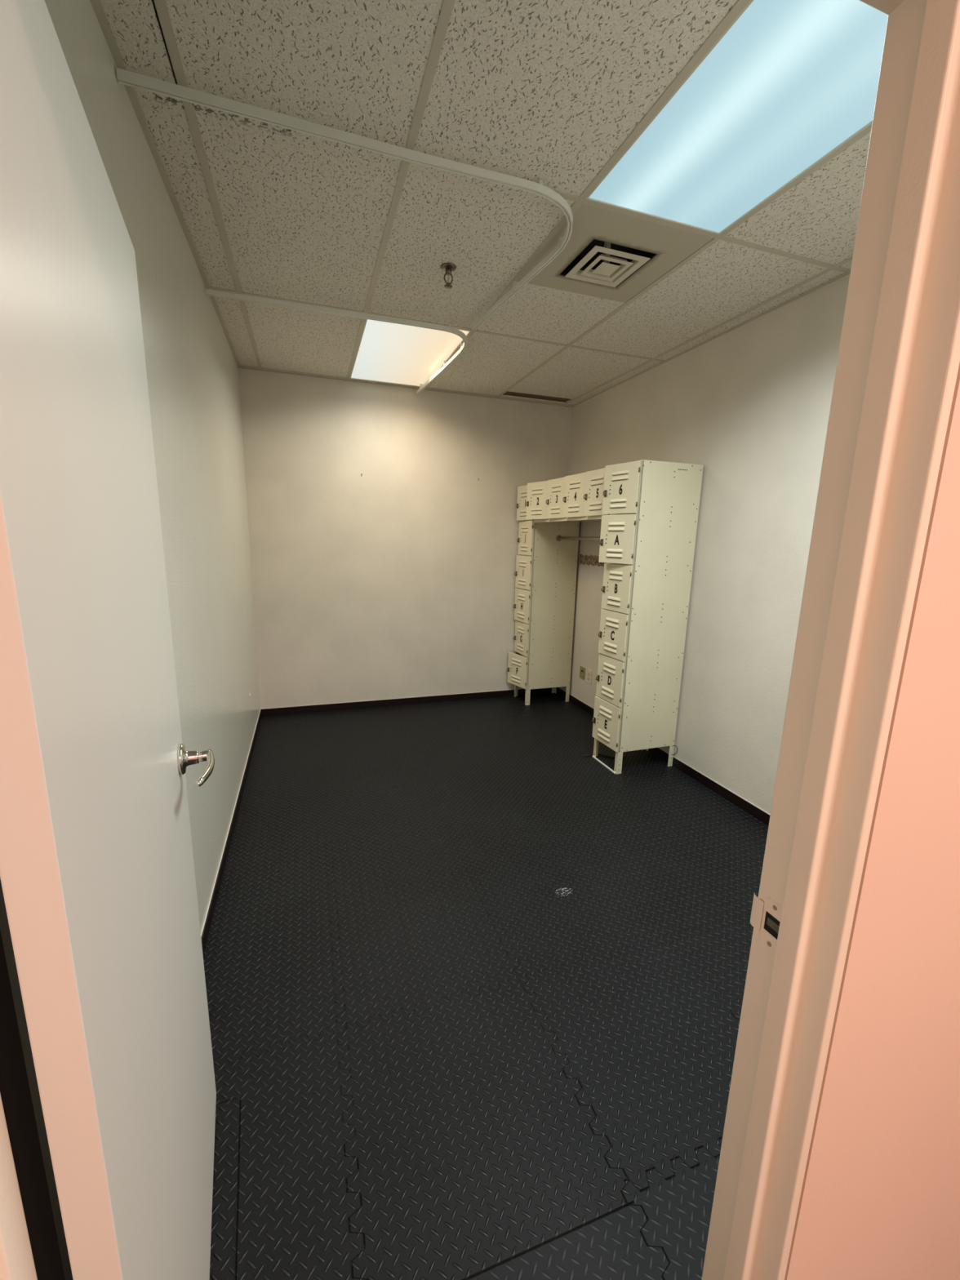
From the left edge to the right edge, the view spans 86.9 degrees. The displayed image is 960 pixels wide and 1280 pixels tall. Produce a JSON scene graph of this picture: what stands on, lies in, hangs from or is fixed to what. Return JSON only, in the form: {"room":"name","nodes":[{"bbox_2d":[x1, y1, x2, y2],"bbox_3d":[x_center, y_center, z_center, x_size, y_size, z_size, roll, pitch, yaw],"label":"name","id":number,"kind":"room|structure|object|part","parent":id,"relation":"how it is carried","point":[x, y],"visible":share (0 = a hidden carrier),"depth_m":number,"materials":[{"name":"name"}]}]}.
{"room":"locker room","nodes":[
{"label":"locker room","id":0,"kind":"room"},
{"bbox_2d":[0,0,260,1279],"bbox_3d":[-1.204,-0.374,2.089,0.100,2.800,3.856,-2,12,-18],"label":"wall","id":1,"kind":"structure","parent":0,"point":[192,368],"depth_m":1.88,"materials":[{"name":"paint"}]},
{"bbox_2d":[200,709,262,954],"bbox_3d":[-1.185,0.965,2.373,0.009,0.063,3.855,-2,12,-18],"label":"baseboard","id":2,"kind":"structure","parent":1,"relation":"attached to","point":[207,922],"depth_m":2.32,"materials":[{"name":"plastic"}]},
{"bbox_2d":[238,368,572,708],"bbox_3d":[-0.506,-0.810,4.369,2.904,2.800,0.100,-2,12,-18],"label":"wall","id":3,"kind":"structure","parent":0,"point":[396,579],"depth_m":4.22,"materials":[{"name":"paint"}]},
{"bbox_2d":[260,687,551,715],"bbox_3d":[-0.521,0.542,4.585,2.704,0.063,0.009,-2,12,-18],"label":"baseboard","id":4,"kind":"structure","parent":3,"relation":"attached to","point":[430,699],"depth_m":4.50,"materials":[{"name":"plastic"}]},
{"bbox_2d":[99,0,871,406],"bbox_3d":[0.153,-1.658,2.289,2.704,0.014,3.856,-2,12,-18],"label":"ceiling","id":5,"kind":"structure","parent":0,"point":[547,91],"depth_m":1.67,"materials":[{"name":"tile"}]},
{"bbox_2d":[152,0,177,84],"bbox_3d":[0.161,-1.826,2.247,3.104,0.050,4.076,-2,12,-18],"label":"strip","id":6,"kind":"object","parent":5,"relation":"attached to","point":[153,0],"depth_m":1.40,"materials":[{"name":"white metal"}]},
{"bbox_2d":[205,288,466,394],"bbox_3d":[-0.510,-1.791,3.051,0.905,0.047,1.848,7,12,26],"label":"track","id":7,"kind":"object","parent":5,"relation":"attached to","point":[208,292],"visible":1,"depth_m":2.65,"materials":[{"name":"white metal"}]},
{"bbox_2d":[115,67,573,330],"bbox_3d":[-0.127,-1.546,1.843,0.832,0.041,1.779,8,13,30],"label":"track","id":8,"kind":"object","parent":5,"relation":"attached to","point":[130,78],"visible":1,"depth_m":1.50,"materials":[{"name":"white metal"}]},
{"bbox_2d":[350,319,471,386],"bbox_3d":[-0.517,-1.932,3.368,0.586,0.105,1.196,-2,12,-18],"label":"ceiling light","id":9,"kind":"object","parent":5,"relation":"attached to","point":[390,353],"visible":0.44,"depth_m":3.29,"materials":[{"name":"white plastic"}]},
{"bbox_2d":[440,262,456,288],"bbox_3d":[-0.140,-1.608,2.243,0.068,0.080,0.068,-2,12,-18],"label":"sprinkler head","id":10,"kind":"object","parent":5,"relation":"attached to","point":[448,268],"visible":1,"depth_m":2.23},
{"bbox_3d":[-0.140,-1.605,2.243,0.035,0.065,0.028,5,12,17],"label":"frame arm","id":11,"kind":"part","parent":10,"relation":"part of","materials":[{"name":"metal"}]},
{"bbox_2d":[502,391,568,402],"bbox_3d":[0.480,-2.052,4.224,0.590,0.046,0.112,-2,12,-18],"label":"return air slot","id":12,"kind":"object","parent":5,"relation":"attached to","point":[510,393],"visible":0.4,"depth_m":4.25,"materials":[{"name":"black metal"}]},
{"bbox_2d":[517,203,713,302],"bbox_3d":[0.543,-1.650,2.152,0.582,0.111,0.593,-2,12,-18],"label":"ceiling vent","id":13,"kind":"object","parent":5,"relation":"in","point":[608,255],"visible":0.97,"depth_m":2.12,"materials":[{"name":"metal"}]},
{"bbox_3d":[0.546,-1.654,2.181,0.086,0.108,0.086,-2,12,-18],"label":"plate","id":14,"kind":"part","parent":13,"relation":"part of","materials":[{"name":"white metal"}]},
{"bbox_2d":[586,0,888,235],"bbox_3d":[0.838,-1.488,1.297,0.586,0.105,1.196,-2,12,-18],"label":"ceiling light","id":15,"kind":"object","parent":5,"relation":"attached to","point":[788,83],"visible":0.67,"depth_m":1.41,"materials":[{"name":"white plastic"}]},
{"bbox_2d":[203,692,768,1279],"bbox_3d":[0.558,1.263,1.452,2.904,0.080,6.990,-2,12,-18],"label":"floor","id":16,"kind":"structure","parent":0,"point":[475,984],"depth_m":1.65,"materials":[{"name":"black plastic"}]},
{"bbox_2d":[506,459,703,773],"bbox_3d":[0.787,-0.253,3.933,0.536,1.938,1.716,-3,12,-19],"label":"lockers","id":17,"kind":"object","parent":16,"relation":"on","point":[647,511],"visible":1,"depth_m":3.24,"materials":[{"name":"metal"}]},
{"bbox_3d":[0.349,0.468,4.839,0.037,0.149,0.030,-3,12,-19],"label":"leg","id":18,"kind":"part","parent":17,"relation":"part of","materials":[{"name":"metal"}]},
{"bbox_3d":[0.338,0.277,4.653,0.019,0.292,0.272,-6,13,-33],"label":"locker door","id":19,"kind":"part","parent":17,"relation":"part of","materials":[{"name":"metal"}]},
{"bbox_3d":[0.373,-0.017,4.609,0.019,0.292,0.272,-3,12,-20],"label":"locker door","id":20,"kind":"part","parent":17,"relation":"part of","materials":[{"name":"metal"}]},
{"bbox_3d":[0.373,-0.308,4.548,0.019,0.292,0.272,-4,12,-23],"label":"locker door","id":21,"kind":"part","parent":17,"relation":"part of","materials":[{"name":"metal"}]},
{"bbox_3d":[0.380,-0.600,4.490,0.019,0.292,0.272,-4,12,-23],"label":"locker door","id":22,"kind":"part","parent":17,"relation":"part of","materials":[{"name":"metal"}]},
{"bbox_3d":[0.389,-1.183,4.372,0.019,0.292,0.272,-4,12,-26],"label":"locker door","id":23,"kind":"part","parent":17,"relation":"part of","materials":[{"name":"metal"}]},
{"bbox_3d":[0.394,-0.892,4.435,0.019,0.292,0.272,-3,12,-20],"label":"locker door","id":24,"kind":"part","parent":17,"relation":"part of","materials":[{"name":"metal"}]},
{"bbox_3d":[0.402,-0.455,4.529,0.012,1.786,0.286,-3,12,-19],"label":"frame","id":25,"kind":"part","parent":17,"relation":"part of","materials":[{"name":"metal"}]},
{"bbox_3d":[0.432,0.517,4.602,0.037,0.149,0.031,-3,12,-19],"label":"leg","id":26,"kind":"part","parent":17,"relation":"part of","materials":[{"name":"metal"}]},
{"bbox_3d":[0.465,-1.127,4.098,0.019,0.292,0.272,-6,13,-33],"label":"locker door","id":27,"kind":"part","parent":17,"relation":"part of","materials":[{"name":"metal"}]},
{"bbox_3d":[0.649,-0.437,4.466,0.437,1.786,0.004,-3,12,-19],"label":"panel","id":28,"kind":"part","parent":17,"relation":"part of","materials":[{"name":"beige metal"}]},
{"bbox_3d":[0.729,0.452,4.969,0.036,0.149,0.030,-3,12,-19],"label":"leg","id":29,"kind":"part","parent":17,"relation":"part of","materials":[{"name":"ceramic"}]},
{"bbox_3d":[0.581,-1.074,3.845,0.019,0.292,0.272,-3,12,-23],"label":"locker door","id":30,"kind":"part","parent":17,"relation":"part of","materials":[{"name":"metal"}]},
{"bbox_3d":[0.646,-0.892,3.752,0.012,0.020,1.143,-3,12,-19],"label":"rail","id":31,"kind":"part","parent":17,"relation":"part of","materials":[{"name":"metal"}]},
{"bbox_3d":[0.812,0.501,4.731,0.036,0.149,0.031,-3,12,-19],"label":"leg","id":32,"kind":"part","parent":17,"relation":"part of","materials":[{"name":"metal"}]},
{"bbox_3d":[0.651,-1.048,3.722,0.012,0.298,1.142,-3,12,-19],"label":"frame","id":33,"kind":"part","parent":17,"relation":"part of","materials":[{"name":"metal"}]},
{"bbox_3d":[0.671,-1.019,3.580,0.019,0.292,0.272,-4,12,-24],"label":"locker door","id":34,"kind":"part","parent":17,"relation":"part of","materials":[{"name":"metal"}]},
{"bbox_3d":[0.869,-0.772,3.855,0.026,0.026,1.143,-3,12,-19],"label":"coat rod","id":35,"kind":"part","parent":17,"relation":"part of","materials":[{"name":"metal"}]},
{"bbox_3d":[0.850,-0.913,3.819,0.432,0.004,1.143,-3,12,-19],"label":"panel","id":36,"kind":"part","parent":17,"relation":"part of","materials":[{"name":"metal"}]},
{"bbox_3d":[0.766,-0.965,3.316,0.019,0.292,0.272,-3,12,-23],"label":"locker door","id":37,"kind":"part","parent":17,"relation":"part of","materials":[{"name":"metal"}]},
{"bbox_3d":[0.813,0.742,3.515,0.037,0.149,0.030,-3,12,-19],"label":"leg","id":38,"kind":"part","parent":17,"relation":"part of","materials":[{"name":"metal"}]},
{"bbox_3d":[0.828,0.549,3.342,0.019,0.292,0.272,-3,12,-21],"label":"locker door","id":39,"kind":"part","parent":17,"relation":"part of","materials":[{"name":"metal"}]},
{"bbox_3d":[0.838,0.257,3.286,0.019,0.292,0.272,-3,12,-20],"label":"locker door","id":40,"kind":"part","parent":17,"relation":"part of","materials":[{"name":"metal"}]},
{"bbox_3d":[0.841,-0.035,3.226,0.019,0.292,0.272,-3,12,-21],"label":"locker door","id":41,"kind":"part","parent":17,"relation":"part of","materials":[{"name":"metal"}]},
{"bbox_3d":[0.848,-0.326,3.168,0.019,0.292,0.272,-3,12,-21],"label":"locker door","id":42,"kind":"part","parent":17,"relation":"part of","materials":[{"name":"metal"}]},
{"bbox_3d":[0.834,-0.617,3.100,0.019,0.292,0.272,-5,13,-31],"label":"locker door","id":43,"kind":"part","parent":17,"relation":"part of","materials":[{"name":"metal"}]},
{"bbox_3d":[0.896,0.791,3.278,0.037,0.149,0.031,-3,12,-19],"label":"leg","id":44,"kind":"part","parent":17,"relation":"part of","materials":[{"name":"metal"}]},
{"bbox_3d":[0.866,-0.181,3.205,0.012,1.786,0.286,-3,12,-19],"label":"frame","id":45,"kind":"part","parent":17,"relation":"part of","materials":[{"name":"metal"}]},
{"bbox_3d":[0.842,-0.909,3.043,0.019,0.292,0.272,-5,13,-31],"label":"locker door","id":46,"kind":"part","parent":17,"relation":"part of","materials":[{"name":"metal"}]},
{"bbox_3d":[0.856,-1.204,3.761,0.437,0.003,1.715,-3,12,-19],"label":"panel","id":47,"kind":"part","parent":17,"relation":"part of","materials":[{"name":"metal"}]},
{"bbox_3d":[1.113,-0.163,3.142,0.437,1.786,0.004,-3,12,-19],"label":"panel","id":48,"kind":"part","parent":17,"relation":"part of","materials":[{"name":"beige metal"}]},
{"bbox_3d":[1.276,0.775,3.408,0.036,0.149,0.031,-3,12,-19],"label":"leg","id":49,"kind":"part","parent":17,"relation":"part of","materials":[{"name":"metal"}]},
{"bbox_2d":[559,274,849,814],"bbox_3d":[1.452,-0.487,2.978,0.100,2.800,3.856,-2,12,-18],"label":"wall","id":50,"kind":"structure","parent":0,"point":[750,404],"depth_m":2.84,"materials":[{"name":"paint"}]},
{"bbox_2d":[89,0,872,407],"bbox_3d":[0.153,-1.649,2.291,2.704,0.004,3.856,-2,12,-18],"label":"ceiling grid","id":51,"kind":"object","parent":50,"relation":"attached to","point":[447,6],"depth_m":1.83,"materials":[{"name":"paint"}]},
{"bbox_2d":[579,666,585,679],"bbox_3d":[0.913,0.292,4.520,0.008,0.106,0.084,-2,12,-18],"label":"phone jack","id":52,"kind":"object","parent":50,"relation":"attached to","point":[582,670],"visible":1,"depth_m":4.51,"materials":[{"name":"beige plastic"}]},
{"bbox_2d":[586,668,591,684],"bbox_3d":[0.949,0.318,4.413,0.008,0.120,0.080,-2,12,-18],"label":"wall outlet","id":53,"kind":"object","parent":50,"relation":"attached to","point":[588,676],"visible":1,"depth_m":4.41,"materials":[{"name":"white plastic"}]},
{"bbox_2d":[579,554,606,566],"bbox_3d":[1.051,-0.614,4.002,0.002,0.097,1.050,-2,12,-18],"label":"border strip","id":54,"kind":"object","parent":50,"relation":"attached to","point":[593,560],"visible":0.27,"depth_m":4.32,"materials":[{"name":"paper"}]},
{"bbox_2d":[556,687,769,826],"bbox_3d":[1.369,0.857,3.227,0.009,0.063,3.855,-2,12,-18],"label":"baseboard","id":55,"kind":"structure","parent":50,"relation":"attached to","point":[759,814],"depth_m":3.13,"materials":[{"name":"plastic"}]},
{"bbox_2d":[784,362,959,1279],"bbox_3d":[0.756,-0.050,0.693,2.904,2.800,0.110,-2,12,-18],"label":"wall","id":56,"kind":"structure","parent":0,"point":[880,1196],"depth_m":0.68,"materials":[{"name":"paint"}]},
{"bbox_2d":[0,0,216,1279],"bbox_3d":[-0.490,0.307,0.801,0.104,1.982,0.812,-4,12,-25],"label":"door","id":57,"kind":"structure","parent":56,"relation":"in","point":[97,872],"depth_m":0.50,"materials":[{"name":"paint"}]},
{"bbox_3d":[-0.628,0.255,1.092,0.036,0.066,0.066,-4,12,-25],"label":"handle","id":58,"kind":"part","parent":57,"relation":"part of","materials":[{"name":"silver metal"}]},
{"bbox_3d":[-0.571,0.264,1.050,0.035,0.023,0.150,-4,12,-25],"label":"lever","id":59,"kind":"part","parent":57,"relation":"part of","materials":[{"name":"silver metal"}]},
{"bbox_2d":[0,0,959,1279],"bbox_3d":[0.010,0.360,0.527,0.914,2.023,0.126,-2,12,-18],"label":"trim","id":60,"kind":"structure","parent":56,"relation":"attached to","point":[898,362],"depth_m":0.56,"materials":[{"name":"paint"}]},
{"bbox_3d":[0.398,0.392,0.704,0.005,0.074,0.057,-2,12,-16],"label":"strike plate","id":61,"kind":"part","parent":60,"relation":"part of","materials":[{"name":"paint"}]}
]}

